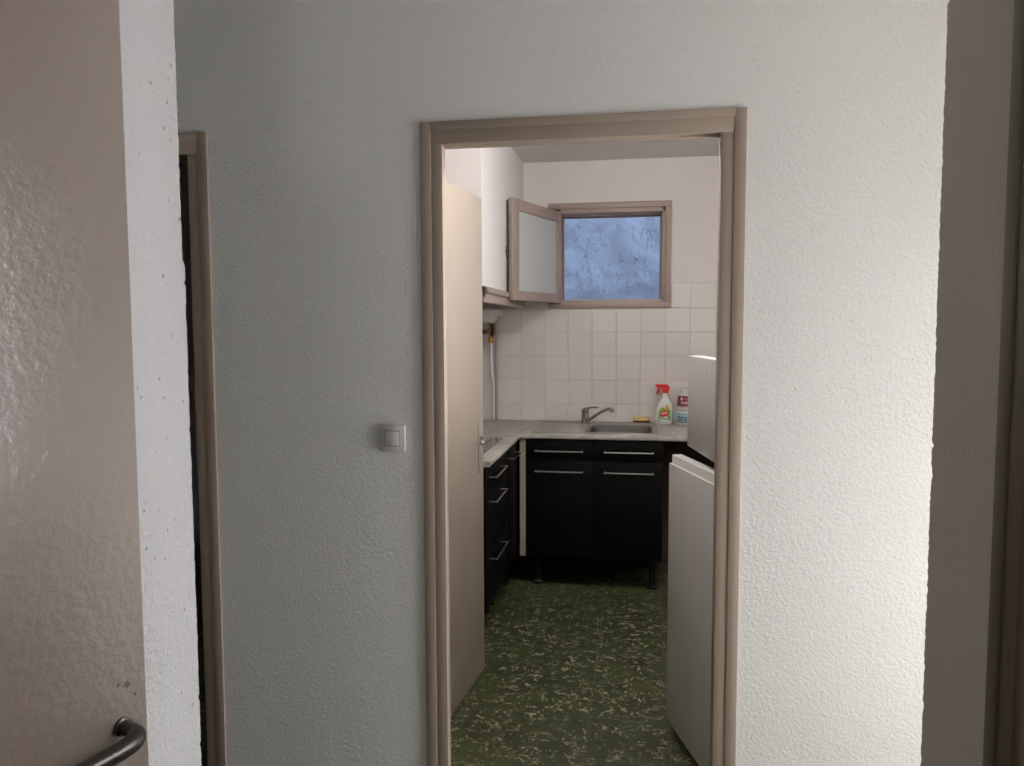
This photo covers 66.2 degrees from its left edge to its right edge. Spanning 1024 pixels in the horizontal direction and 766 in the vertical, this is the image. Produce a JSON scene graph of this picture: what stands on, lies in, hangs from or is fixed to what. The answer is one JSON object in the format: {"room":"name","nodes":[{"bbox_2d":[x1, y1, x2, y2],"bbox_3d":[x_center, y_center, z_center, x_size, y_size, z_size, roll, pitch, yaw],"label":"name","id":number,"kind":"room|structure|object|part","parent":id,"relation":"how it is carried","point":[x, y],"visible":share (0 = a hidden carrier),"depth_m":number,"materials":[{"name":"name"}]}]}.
{"room":"hallway","nodes":[
{"label":"hallway","id":0,"kind":"room"},
{"bbox_2d":[119,0,201,765],"bbox_3d":[-1.967,0.230,0.328,2.385,2.520,2.615,0,4,9],"label":"wall","id":1,"kind":"structure","parent":0,"point":[148,53],"depth_m":1.33,"materials":[{"name":"white paint"}]},
{"bbox_2d":[0,0,148,765],"bbox_3d":[-0.579,0.441,0.590,0.077,2.030,0.700,2,5,29],"label":"door","id":2,"kind":"structure","parent":1,"relation":"in","point":[73,686],"depth_m":0.80,"materials":[{"name":"beige paint"}]},
{"bbox_3d":[-0.433,0.391,0.797,0.043,0.028,0.152,1,4,19],"label":"lever handle","id":3,"kind":"part","parent":2,"relation":"part of","materials":[{"name":"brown metal"}]},
{"bbox_2d":[194,543,698,765],"bbox_3d":[0.051,1.424,1.993,6.050,0.120,6.570,0,4,9],"label":"floor","id":4,"kind":"structure","parent":0,"point":[574,673],"depth_m":3.39,"materials":[{"name":"green tile"}]},
{"bbox_2d":[483,451,508,613],"bbox_3d":[-0.333,0.788,3.897,0.610,0.872,0.593,0,4,9],"label":"base cabinet","id":5,"kind":"object","parent":4,"relation":"on","point":[495,488],"visible":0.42,"depth_m":3.78,"materials":[{"name":"black wood"}]},
{"bbox_3d":[-0.081,0.618,3.844,0.018,0.279,0.589,0,4,9],"label":"drawer","id":6,"kind":"part","parent":5,"relation":"part of","materials":[{"name":"black wood"}]},
{"bbox_3d":[-0.082,0.417,3.829,0.018,0.117,0.589,0,4,9],"label":"drawer","id":7,"kind":"part","parent":5,"relation":"part of","materials":[{"name":"black wood"}]},
{"bbox_3d":[-0.080,0.894,3.864,0.018,0.270,0.589,0,4,9],"label":"drawer","id":8,"kind":"part","parent":5,"relation":"part of","materials":[{"name":"black wood"}]},
{"bbox_3d":[-0.062,0.539,3.777,0.040,0.007,0.302,0,4,9],"label":"handle","id":9,"kind":"part","parent":5,"relation":"part of","materials":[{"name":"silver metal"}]},
{"bbox_3d":[-0.062,0.424,3.769,0.040,0.007,0.302,0,4,9],"label":"handle","id":10,"kind":"part","parent":5,"relation":"part of","materials":[{"name":"silver metal"}]},
{"bbox_3d":[-0.061,0.807,3.797,0.040,0.007,0.302,0,4,9],"label":"handle","id":11,"kind":"part","parent":5,"relation":"part of","materials":[{"name":"silver metal"}]},
{"bbox_2d":[491,439,521,604],"bbox_3d":[-0.212,0.734,4.638,0.610,0.872,0.907,0,4,9],"label":"base cabinet","id":12,"kind":"object","parent":4,"relation":"on","point":[513,453],"visible":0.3,"depth_m":4.33,"materials":[{"name":"black wood"}]},
{"bbox_3d":[-0.007,0.384,4.281,0.018,0.117,0.318,0,4,9],"label":"drawer","id":13,"kind":"part","parent":12,"relation":"part of","materials":[{"name":"black wood"}]},
{"bbox_3d":[-0.006,0.720,4.306,0.018,0.552,0.318,0,4,9],"label":"door","id":14,"kind":"part","parent":12,"relation":"part of","materials":[{"name":"black wood"}]},
{"bbox_2d":[483,420,687,466],"bbox_3d":[0.480,0.312,4.192,2.129,0.027,1.529,0,4,9],"label":"countertop","id":15,"kind":"structure","parent":12,"relation":"on","point":[511,431],"depth_m":4.37,"materials":[{"name":"grey stone"}]},
{"bbox_2d":[483,437,502,453],"bbox_3d":[-0.333,0.315,3.971,0.478,0.006,0.600,0,4,9],"label":"cooktop","id":16,"kind":"object","parent":15,"relation":"in","point":[492,441],"visible":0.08,"depth_m":4.00,"materials":[{"name":"silver glass"}]},
{"bbox_2d":[531,421,657,455],"bbox_3d":[0.498,0.337,4.654,0.715,0.152,0.520,0,4,9],"label":"sink","id":17,"kind":"object","parent":15,"relation":"in","point":[639,428],"visible":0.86,"depth_m":4.74,"materials":[{"name":"silver metal"}]},
{"bbox_2d":[581,406,613,423],"bbox_3d":[0.518,0.197,4.752,0.054,0.116,0.252,-4,6,-43],"label":"mixer tap","id":18,"kind":"object","parent":15,"relation":"on","point":[585,419],"visible":1,"depth_m":4.80,"materials":[{"name":"silver metal"}]},
{"bbox_3d":[0.527,0.192,4.743,0.022,0.105,0.207,-4,6,-42],"label":"spout","id":19,"kind":"part","parent":18,"relation":"part of","materials":[{"name":"silver metal"}]},
{"bbox_2d":[633,417,649,421],"bbox_3d":[0.805,0.228,4.882,0.104,0.029,0.043,0,4,9],"label":"sponge","id":20,"kind":"object","parent":15,"relation":"on","point":[635,419],"visible":1,"depth_m":4.86,"materials":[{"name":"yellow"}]},
{"bbox_2d":[655,384,672,423],"bbox_3d":[0.928,0.130,4.801,0.106,0.243,0.061,0,4,9],"label":"spray bottle","id":21,"kind":"object","parent":15,"relation":"on","point":[664,412],"visible":1,"depth_m":4.78,"materials":[{"name":"white plastic"}]},
{"bbox_2d":[673,409,687,425],"bbox_3d":[1.067,0.207,4.764,0.172,0.093,0.173,0,4,9],"label":"tub","id":22,"kind":"object","parent":15,"relation":"on","point":[680,417],"visible":0.55,"depth_m":4.71,"materials":[{"name":"white plastic"}]},
{"bbox_2d":[677,387,687,409],"bbox_3d":[1.070,0.095,4.756,0.144,0.131,0.144,0,4,9],"label":"jar","id":23,"kind":"object","parent":22,"relation":"on","point":[682,401],"visible":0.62,"depth_m":4.71,"materials":[{"name":"white plastic"}]},
{"bbox_3d":[1.070,0.043,4.752,0.104,0.027,0.104,0,4,9],"label":"lid","id":24,"kind":"part","parent":23,"relation":"part of","materials":[{"name":"white plastic"}]},
{"bbox_2d":[520,438,662,589],"bbox_3d":[0.480,0.729,4.663,0.796,0.872,0.621,0,4,9],"label":"base cabinet","id":25,"kind":"object","parent":4,"relation":"on","point":[575,503],"visible":0.98,"depth_m":4.39,"materials":[{"name":"black wood"}]},
{"bbox_3d":[0.062,0.647,4.462,0.034,0.675,0.018,0,4,9],"label":"filler panel","id":26,"kind":"part","parent":25,"relation":"part of","materials":[{"name":"beige"}]},
{"bbox_3d":[0.151,1.073,4.608,0.060,0.196,0.060,0,4,9],"label":"leg","id":27,"kind":"part","parent":25,"relation":"part of","materials":[{"name":"black plastic"}]},
{"bbox_3d":[0.213,1.046,4.982,0.060,0.196,0.060,0,4,9],"label":"leg","id":28,"kind":"part","parent":25,"relation":"part of","materials":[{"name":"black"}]},
{"bbox_3d":[0.262,0.380,4.377,0.270,0.007,0.038,0,4,9],"label":"handle","id":29,"kind":"part","parent":25,"relation":"part of","materials":[{"name":"silver metal"}]},
{"bbox_3d":[0.262,0.494,4.385,0.270,0.007,0.038,0,4,9],"label":"handle","id":30,"kind":"part","parent":25,"relation":"part of","materials":[{"name":"silver metal"}]},
{"bbox_3d":[0.267,0.374,4.404,0.377,0.117,0.018,0,4,9],"label":"drawer","id":31,"kind":"part","parent":25,"relation":"part of","materials":[{"name":"black wood"}]},
{"bbox_3d":[0.268,0.710,4.429,0.377,0.552,0.018,0,4,9],"label":"door","id":32,"kind":"part","parent":25,"relation":"part of","materials":[{"name":"black wood"}]},
{"bbox_3d":[0.643,0.713,4.368,0.377,0.552,0.018,0,4,9],"label":"door","id":33,"kind":"part","parent":25,"relation":"part of","materials":[{"name":"black wood"}]},
{"bbox_3d":[0.641,0.377,4.343,0.377,0.117,0.018,0,4,9],"label":"drawer","id":34,"kind":"part","parent":25,"relation":"part of","materials":[{"name":"black wood"}]},
{"bbox_3d":[0.641,0.383,4.315,0.272,0.007,0.038,0,4,9],"label":"handle","id":35,"kind":"part","parent":25,"relation":"part of","materials":[{"name":"silver metal"}]},
{"bbox_3d":[0.642,0.497,4.323,0.272,0.007,0.038,0,4,9],"label":"handle","id":36,"kind":"part","parent":25,"relation":"part of","materials":[{"name":"silver metal"}]},
{"bbox_3d":[0.804,1.079,4.501,0.060,0.196,0.060,0,4,9],"label":"leg","id":37,"kind":"part","parent":25,"relation":"part of","materials":[{"name":"black plastic"}]},
{"bbox_2d":[666,356,715,765],"bbox_3d":[0.903,0.614,2.607,0.738,1.400,0.500,0,4,9],"label":"refrigerator","id":38,"kind":"object","parent":4,"relation":"on","point":[691,482],"visible":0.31,"depth_m":2.67,"materials":[{"name":"white metal"}]},
{"bbox_3d":[0.649,0.083,2.606,0.012,0.329,0.500,0,4,-1],"label":"freezer door","id":39,"kind":"part","parent":38,"relation":"part of","materials":[{"name":"white metal"}]},
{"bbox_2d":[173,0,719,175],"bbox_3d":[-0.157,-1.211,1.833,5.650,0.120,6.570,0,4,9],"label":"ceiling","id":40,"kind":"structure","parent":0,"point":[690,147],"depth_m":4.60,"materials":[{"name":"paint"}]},
{"bbox_2d":[179,156,718,542],"bbox_3d":[-0.120,-0.129,5.125,4.480,2.520,0.160,0,4,9],"label":"wall","id":41,"kind":"structure","parent":0,"point":[691,183],"depth_m":4.83,"materials":[{"name":"paint"}]},
{"bbox_2d":[482,323,496,419],"bbox_3d":[-0.156,-0.071,4.991,0.129,0.623,0.059,0,4,9],"label":"pipe","id":42,"kind":"object","parent":41,"relation":"attached to","point":[490,331],"visible":0.98,"depth_m":4.98,"materials":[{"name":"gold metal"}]},
{"bbox_3d":[-0.124,-0.334,4.955,0.019,0.075,0.020,0,4,9],"label":"valve stem","id":43,"kind":"part","parent":42,"relation":"part of","materials":[{"name":"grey metal"}]},
{"bbox_2d":[482,309,502,322],"bbox_3d":[-0.229,-0.422,4.939,0.320,0.083,0.166,0,4,9],"label":"wall bracket","id":44,"kind":"object","parent":41,"relation":"attached to","point":[488,315],"visible":0.45,"depth_m":4.86,"materials":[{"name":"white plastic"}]},
{"bbox_2d":[482,309,502,315],"bbox_3d":[-0.229,-0.443,4.937,0.320,0.041,0.166,0,4,9],"label":"shelf","id":45,"kind":"object","parent":44,"relation":"attached to","point":[485,312],"depth_m":4.84,"materials":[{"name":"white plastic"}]},
{"bbox_2d":[495,320,496,419],"bbox_3d":[-0.102,-0.117,5.034,0.012,0.710,0.016,0,4,9],"label":"trim","id":46,"kind":"structure","parent":41,"relation":"attached to","point":[496,320],"depth_m":5.03,"materials":[{"name":"white plastic"}]},
{"bbox_2d":[505,197,671,308],"bbox_3d":[0.372,-0.784,4.796,1.194,0.651,0.547,-2,5,-27],"label":"window","id":47,"kind":"structure","parent":41,"relation":"in","point":[535,251],"depth_m":4.79,"materials":[{"name":"beige paint"}]},
{"bbox_3d":[0.146,-0.759,4.611,0.026,0.560,0.674,2,5,27],"label":"sash","id":48,"kind":"part","parent":47,"relation":"part of","materials":[{"name":"beige paint"}]},
{"bbox_3d":[0.150,-0.756,4.625,0.005,0.452,0.550,2,5,27],"label":"pane","id":49,"kind":"part","parent":47,"relation":"part of","materials":[{"name":"clear glass"}]},
{"bbox_2d":[497,282,716,422],"bbox_3d":[0.941,-0.175,4.864,2.102,0.884,0.006,0,4,9],"label":"grout","id":50,"kind":"structure","parent":41,"relation":"attached to","point":[715,307],"depth_m":4.93,"materials":[{"name":"grey tile"}]},
{"bbox_2d":[498,283,716,421],"bbox_3d":[0.944,-0.183,4.858,2.093,0.858,0.004,0,4,9],"label":"wall tiles","id":51,"kind":"structure","parent":41,"relation":"attached to","point":[569,378],"depth_m":4.92,"materials":[{"name":"white tile"}]},
{"bbox_2d":[516,441,713,564],"bbox_3d":[0.767,0.716,4.951,2.460,0.855,0.020,0,4,9],"label":"panel","id":52,"kind":"object","parent":41,"relation":"attached to","point":[670,448],"visible":0.07,"depth_m":4.91,"materials":[{"name":"brown wood"}]},
{"bbox_2d":[174,0,949,765],"bbox_3d":[-0.095,0.069,2.428,5.400,2.520,0.075,0,4,9],"label":"wall","id":53,"kind":"structure","parent":0,"point":[310,112],"depth_m":2.31,"materials":[{"name":"white paint"}]},
{"bbox_2d":[178,132,226,765],"bbox_3d":[-1.429,0.261,2.658,0.976,2.114,0.087,0,4,9],"label":"door frame","id":54,"kind":"structure","parent":53,"relation":"attached to","point":[193,148],"depth_m":2.54,"materials":[{"name":"beige paint"}]},
{"bbox_2d":[380,425,405,451],"bbox_3d":[-0.371,0.172,2.435,0.082,0.082,0.015,0,4,9],"label":"light switch","id":55,"kind":"object","parent":53,"relation":"attached to","point":[392,437],"visible":1,"depth_m":2.43,"materials":[{"name":"grey plastic"}]},
{"bbox_2d":[445,180,489,717],"bbox_3d":[-0.227,0.269,2.952,0.089,2.025,0.845,1,4,15],"label":"door","id":56,"kind":"structure","parent":53,"relation":"in","point":[466,440],"depth_m":3.12,"materials":[{"name":"beige paint"}]},
{"bbox_3d":[-0.135,0.273,3.311,0.003,0.215,0.038,1,4,15],"label":"handle plate","id":57,"kind":"part","parent":56,"relation":"part of","materials":[{"name":"beige paint"}]},
{"bbox_3d":[-0.120,0.238,3.257,0.044,0.026,0.113,0,4,9],"label":"lever handle","id":58,"kind":"part","parent":56,"relation":"part of","materials":[{"name":"silver metal"}]},
{"bbox_2d":[419,107,746,765],"bbox_3d":[0.201,0.274,2.392,0.949,2.114,0.087,0,4,9],"label":"door frame","id":59,"kind":"structure","parent":53,"relation":"attached to","point":[729,125],"depth_m":2.32,"materials":[{"name":"beige paint"}]},
{"bbox_2d":[920,0,1013,765],"bbox_3d":[1.312,0.257,-0.207,1.770,2.520,2.615,0,4,9],"label":"wall","id":60,"kind":"structure","parent":0,"point":[976,114],"depth_m":1.09,"materials":[{"name":"white paint"}]},
{"bbox_2d":[982,0,1023,765],"bbox_3d":[0.579,0.409,0.536,0.102,2.114,0.930,0,4,9],"label":"door frame","id":61,"kind":"structure","parent":60,"relation":"attached to","point":[1003,742],"depth_m":0.94,"materials":[{"name":"brown paint"}]},
{"bbox_3d":[-0.693,-0.033,3.850,0.080,2.520,2.548,0,4,9],"label":"wall","id":62,"kind":"structure","parent":0,"visible":0},
{"bbox_2d":[445,147,524,307],"bbox_3d":[-0.289,-0.879,4.330,0.549,0.904,1.350,0,4,9],"label":"wall cabinet","id":63,"kind":"object","parent":62,"relation":"attached to","point":[494,175],"visible":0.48,"depth_m":3.91,"materials":[{"name":"paint"}]},
{"label":"outside","id":64,"kind":"structure","parent":0,"visible":0},
{"bbox_2d":[565,217,659,299],"bbox_3d":[0.856,-1.113,6.337,3.000,4.300,0.150,0,4,9],"label":"wall","id":65,"kind":"structure","parent":64,"point":[606,258],"depth_m":6.28,"materials":[{"name":"blue paint"}]}
]}

